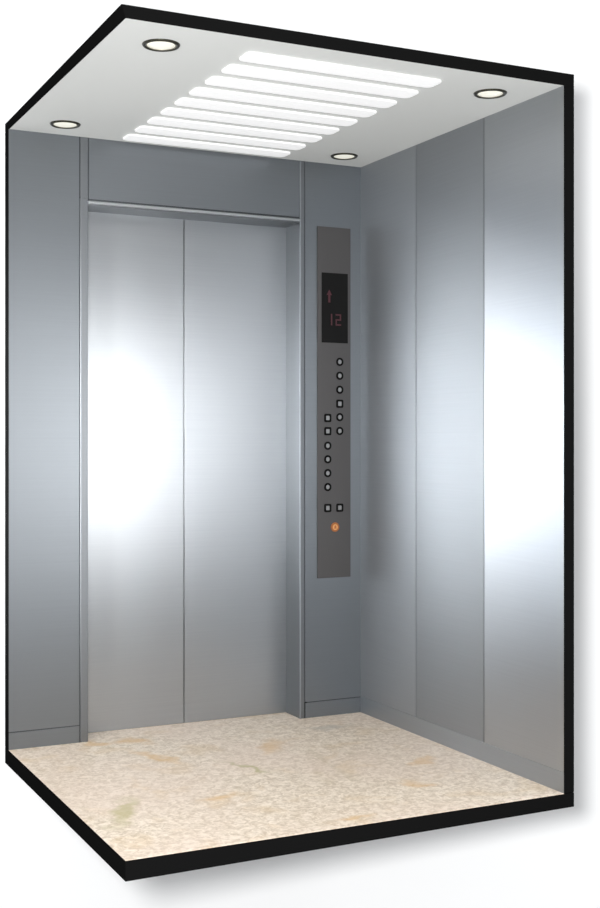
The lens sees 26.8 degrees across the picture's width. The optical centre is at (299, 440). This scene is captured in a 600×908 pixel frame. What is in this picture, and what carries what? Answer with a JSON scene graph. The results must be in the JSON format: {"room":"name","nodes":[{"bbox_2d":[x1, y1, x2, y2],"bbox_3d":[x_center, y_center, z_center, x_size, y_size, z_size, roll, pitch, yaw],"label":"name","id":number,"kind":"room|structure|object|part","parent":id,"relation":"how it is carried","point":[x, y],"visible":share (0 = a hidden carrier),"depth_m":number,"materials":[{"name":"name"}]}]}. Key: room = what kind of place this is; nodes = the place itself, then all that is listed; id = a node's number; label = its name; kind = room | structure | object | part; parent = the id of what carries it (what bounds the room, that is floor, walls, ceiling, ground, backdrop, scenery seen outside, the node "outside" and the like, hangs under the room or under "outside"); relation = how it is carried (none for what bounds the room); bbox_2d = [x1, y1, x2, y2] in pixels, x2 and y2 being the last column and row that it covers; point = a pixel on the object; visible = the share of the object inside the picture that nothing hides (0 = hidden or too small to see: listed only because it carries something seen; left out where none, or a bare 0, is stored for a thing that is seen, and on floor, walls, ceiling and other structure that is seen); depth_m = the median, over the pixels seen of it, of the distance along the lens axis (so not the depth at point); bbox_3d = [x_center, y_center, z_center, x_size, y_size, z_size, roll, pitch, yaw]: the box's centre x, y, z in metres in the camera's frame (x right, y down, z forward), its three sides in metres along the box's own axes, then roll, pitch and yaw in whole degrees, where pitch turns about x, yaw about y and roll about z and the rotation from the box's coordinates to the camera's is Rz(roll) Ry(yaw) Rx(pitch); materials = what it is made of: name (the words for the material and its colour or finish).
{"room":"elevator interior","nodes":[
{"label":"elevator interior","id":0,"kind":"room"},
{"bbox_2d":[5,129,360,749],"bbox_3d":[-0.424,-0.005,5.254,1.592,2.400,0.066,0,0,-26],"label":"wall","id":1,"kind":"structure","parent":0,"point":[42,170],"depth_m":4.97,"materials":[{"name":"grey metal"}]},
{"bbox_2d":[9,726,78,749],"bbox_3d":[-1.000,1.162,4.936,0.279,0.065,0.004,0,0,-26],"label":"baseboard","id":2,"kind":"structure","parent":1,"relation":"attached to","point":[67,735],"depth_m":4.93,"materials":[{"name":"metal"}]},
{"bbox_3d":[-1.000,-0.040,4.936,0.279,2.331,0.003,0,0,-26],"label":"wall panel","id":3,"kind":"part","parent":1,"relation":"part of","materials":[{"name":"metal"}]},
{"bbox_2d":[80,137,87,741],"bbox_3d":[-0.893,-0.005,5.081,0.031,2.400,0.170,0,0,-26],"label":"trim","id":4,"kind":"structure","parent":1,"relation":"attached to","point":[83,140],"depth_m":5.00,"materials":[{"name":"metal"}]},
{"bbox_2d":[88,212,183,732],"bbox_3d":[-0.714,0.118,5.247,0.478,2.151,0.030,0,0,-26],"label":"door","id":5,"kind":"structure","parent":1,"relation":"in","point":[136,263],"depth_m":5.24,"materials":[{"name":"metal"}]},
{"bbox_2d":[88,201,299,227],"bbox_3d":[-0.457,-0.946,5.291,0.938,0.018,0.176,0,0,-26],"label":"trim","id":6,"kind":"structure","parent":1,"relation":"attached to","point":[93,206],"depth_m":5.25,"materials":[{"name":"metal"}]},
{"bbox_3d":[-0.422,-1.084,5.220,0.933,0.242,0.003,0,0,-26],"label":"header panel","id":7,"kind":"part","parent":1,"relation":"part of","materials":[{"name":"metal"}]},
{"bbox_2d":[184,220,285,722],"bbox_3d":[-0.273,0.118,5.463,0.496,2.151,0.030,0,0,-26],"label":"door","id":8,"kind":"structure","parent":1,"relation":"in","point":[235,274],"depth_m":5.44,"materials":[{"name":"metal"}]},
{"bbox_2d":[286,161,304,718],"bbox_3d":[-0.027,-0.005,5.505,0.022,2.400,0.170,0,0,-26],"label":"trim","id":9,"kind":"structure","parent":1,"relation":"attached to","point":[292,232],"depth_m":5.47,"materials":[{"name":"metal"}]},
{"bbox_2d":[299,161,300,718],"bbox_3d":[0.001,-0.005,5.425,0.006,2.400,0.006,0,0,-26],"label":"trim","id":10,"kind":"structure","parent":1,"relation":"attached to","point":[300,161],"depth_m":5.42,"materials":[{"name":"grey metal"}]},
{"bbox_2d":[305,697,360,717],"bbox_3d":[0.145,1.162,5.497,0.272,0.065,0.004,0,0,-26],"label":"baseboard","id":11,"kind":"structure","parent":1,"relation":"attached to","point":[351,705],"depth_m":5.49,"materials":[{"name":"metal"}]},
{"bbox_3d":[0.144,-0.040,5.497,0.274,2.331,0.003,0,0,-26],"label":"wall panel","id":12,"kind":"part","parent":1,"relation":"part of","materials":[{"name":"metal"}]},
{"bbox_2d":[317,226,350,577],"bbox_3d":[0.149,-0.168,5.492,0.162,1.525,0.011,0,0,-26],"label":"control panel","id":13,"kind":"object","parent":1,"relation":"attached to","point":[333,243],"visible":1,"depth_m":5.49,"materials":[{"name":"dark grey steel"},{"name":"plastic"}]},
{"bbox_2d":[5,712,573,881],"bbox_3d":[-0.140,1.227,4.674,1.592,0.064,1.626,0,0,-26],"label":"floor","id":14,"kind":"structure","parent":0,"point":[152,801],"depth_m":4.33,"materials":[{"name":"beige stone"}]},
{"bbox_2d":[5,4,573,166],"bbox_3d":[-0.116,-1.226,4.611,1.604,0.042,1.492,0,0,-26],"label":"ceiling","id":15,"kind":"structure","parent":0,"point":[111,85],"depth_m":4.26,"materials":[{"name":"white paint"}]},
{"bbox_2d":[50,120,80,128],"bbox_3d":[-0.893,-1.202,4.797,0.116,0.006,0.116,0,0,-26],"label":"recessed light","id":16,"kind":"object","parent":15,"relation":"in","point":[63,124],"visible":1,"depth_m":4.79,"materials":[{"name":"beige glass"}]},
{"bbox_2d":[142,39,179,51],"bbox_3d":[-0.422,-1.202,3.836,0.116,0.006,0.116,0,0,-26],"label":"recessed light","id":17,"kind":"object","parent":15,"relation":"in","point":[159,45],"visible":1,"depth_m":3.83,"materials":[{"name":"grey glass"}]},
{"bbox_2d":[123,134,289,156],"bbox_3d":[-0.372,-1.202,5.140,0.712,0.007,0.090,0,0,-26],"label":"light bar","id":18,"kind":"object","parent":15,"relation":"attached to","point":[130,137],"visible":1,"depth_m":5.12,"materials":[{"name":"white plastic"}]},
{"bbox_2d":[135,126,305,149],"bbox_3d":[-0.308,-1.202,5.010,0.712,0.007,0.090,0,0,-26],"label":"light bar","id":19,"kind":"object","parent":15,"relation":"attached to","point":[141,129],"visible":1,"depth_m":5.00,"materials":[{"name":"white plastic"}]},
{"bbox_2d":[147,117,321,142],"bbox_3d":[-0.244,-1.202,4.878,0.712,0.007,0.090,0,0,-26],"label":"light bar","id":20,"kind":"object","parent":15,"relation":"attached to","point":[154,120],"visible":1,"depth_m":4.86,"materials":[{"name":"white plastic"}]},
{"bbox_2d":[160,108,338,134],"bbox_3d":[-0.180,-1.202,4.748,0.712,0.007,0.090,0,0,-26],"label":"light bar","id":21,"kind":"object","parent":15,"relation":"attached to","point":[177,112],"visible":1,"depth_m":4.73,"materials":[{"name":"white plastic"}]},
{"bbox_2d":[174,98,357,125],"bbox_3d":[-0.116,-1.202,4.617,0.712,0.007,0.090,0,0,-26],"label":"light bar","id":22,"kind":"object","parent":15,"relation":"attached to","point":[187,102],"visible":1,"depth_m":4.60,"materials":[{"name":"white plastic"}]},
{"bbox_2d":[189,87,376,116],"bbox_3d":[-0.051,-1.202,4.486,0.712,0.007,0.090,0,0,-26],"label":"light bar","id":23,"kind":"object","parent":15,"relation":"attached to","point":[199,91],"visible":1,"depth_m":4.47,"materials":[{"name":"white plastic"}]},
{"bbox_2d":[205,76,396,107],"bbox_3d":[0.013,-1.202,4.355,0.712,0.007,0.090,0,0,-26],"label":"light bar","id":24,"kind":"object","parent":15,"relation":"attached to","point":[215,80],"visible":1,"depth_m":4.34,"materials":[{"name":"white plastic"}]},
{"bbox_2d":[222,64,418,97],"bbox_3d":[0.077,-1.202,4.224,0.712,0.007,0.090,0,0,-26],"label":"light bar","id":25,"kind":"object","parent":15,"relation":"attached to","point":[233,69],"visible":1,"depth_m":4.21,"materials":[{"name":"white plastic"}]},
{"bbox_2d":[239,52,440,87],"bbox_3d":[0.141,-1.202,4.093,0.712,0.007,0.090,0,0,-26],"label":"light bar","id":26,"kind":"object","parent":15,"relation":"attached to","point":[252,57],"visible":1,"depth_m":4.07,"materials":[{"name":"white plastic"}]},
{"bbox_2d":[331,153,357,159],"bbox_3d":[0.187,-1.202,5.334,0.116,0.006,0.116,0,0,-26],"label":"recessed light","id":27,"kind":"object","parent":15,"relation":"in","point":[339,156],"visible":1,"depth_m":5.33,"materials":[{"name":"beige glass"}]},
{"bbox_2d":[473,89,506,98],"bbox_3d":[0.659,-1.202,4.371,0.116,0.006,0.116,0,0,-26],"label":"recessed light","id":28,"kind":"object","parent":15,"relation":"in","point":[484,93],"visible":1,"depth_m":4.36,"materials":[{"name":"beige glass"}]},
{"bbox_2d":[0,0,599,907],"bbox_3d":[0.000,-0.305,5.850,10.000,7.000,0.100,0,0,0],"label":"background","id":29,"kind":"structure","parent":0,"point":[547,859],"depth_m":5.80,"materials":[{"name":"white"}]},
{"bbox_2d":[361,86,573,792],"bbox_3d":[0.599,-0.005,4.927,0.042,2.400,1.432,0,0,-26],"label":"wall","id":30,"kind":"structure","parent":0,"point":[462,228],"depth_m":4.79,"materials":[{"name":"grey metal"}]},
{"bbox_3d":[0.371,-0.041,5.348,0.003,2.329,0.464,0,0,-26],"label":"wall panel","id":31,"kind":"part","parent":30,"relation":"part of","materials":[{"name":"metal"}]},
{"bbox_3d":[0.581,-0.041,4.920,0.003,2.329,0.481,0,0,-26],"label":"wall panel","id":32,"kind":"part","parent":30,"relation":"part of","materials":[{"name":"metal"}]},
{"bbox_2d":[360,696,563,792],"bbox_3d":[0.582,1.160,4.916,0.004,0.070,1.426,0,0,-26],"label":"baseboard","id":33,"kind":"structure","parent":30,"relation":"attached to","point":[539,773],"depth_m":4.79,"materials":[{"name":"metal"}]},
{"bbox_3d":[0.792,-0.041,4.488,0.003,2.329,0.473,0,0,-26],"label":"wall panel","id":34,"kind":"part","parent":30,"relation":"part of","materials":[{"name":"metal"}]},
{"bbox_2d":[564,85,565,792],"bbox_3d":[0.897,-0.005,4.276,0.006,2.400,0.002,0,0,-26],"label":"trim","id":35,"kind":"structure","parent":30,"relation":"attached to","point":[564,85],"depth_m":4.28,"materials":[{"name":"black"}]}
]}

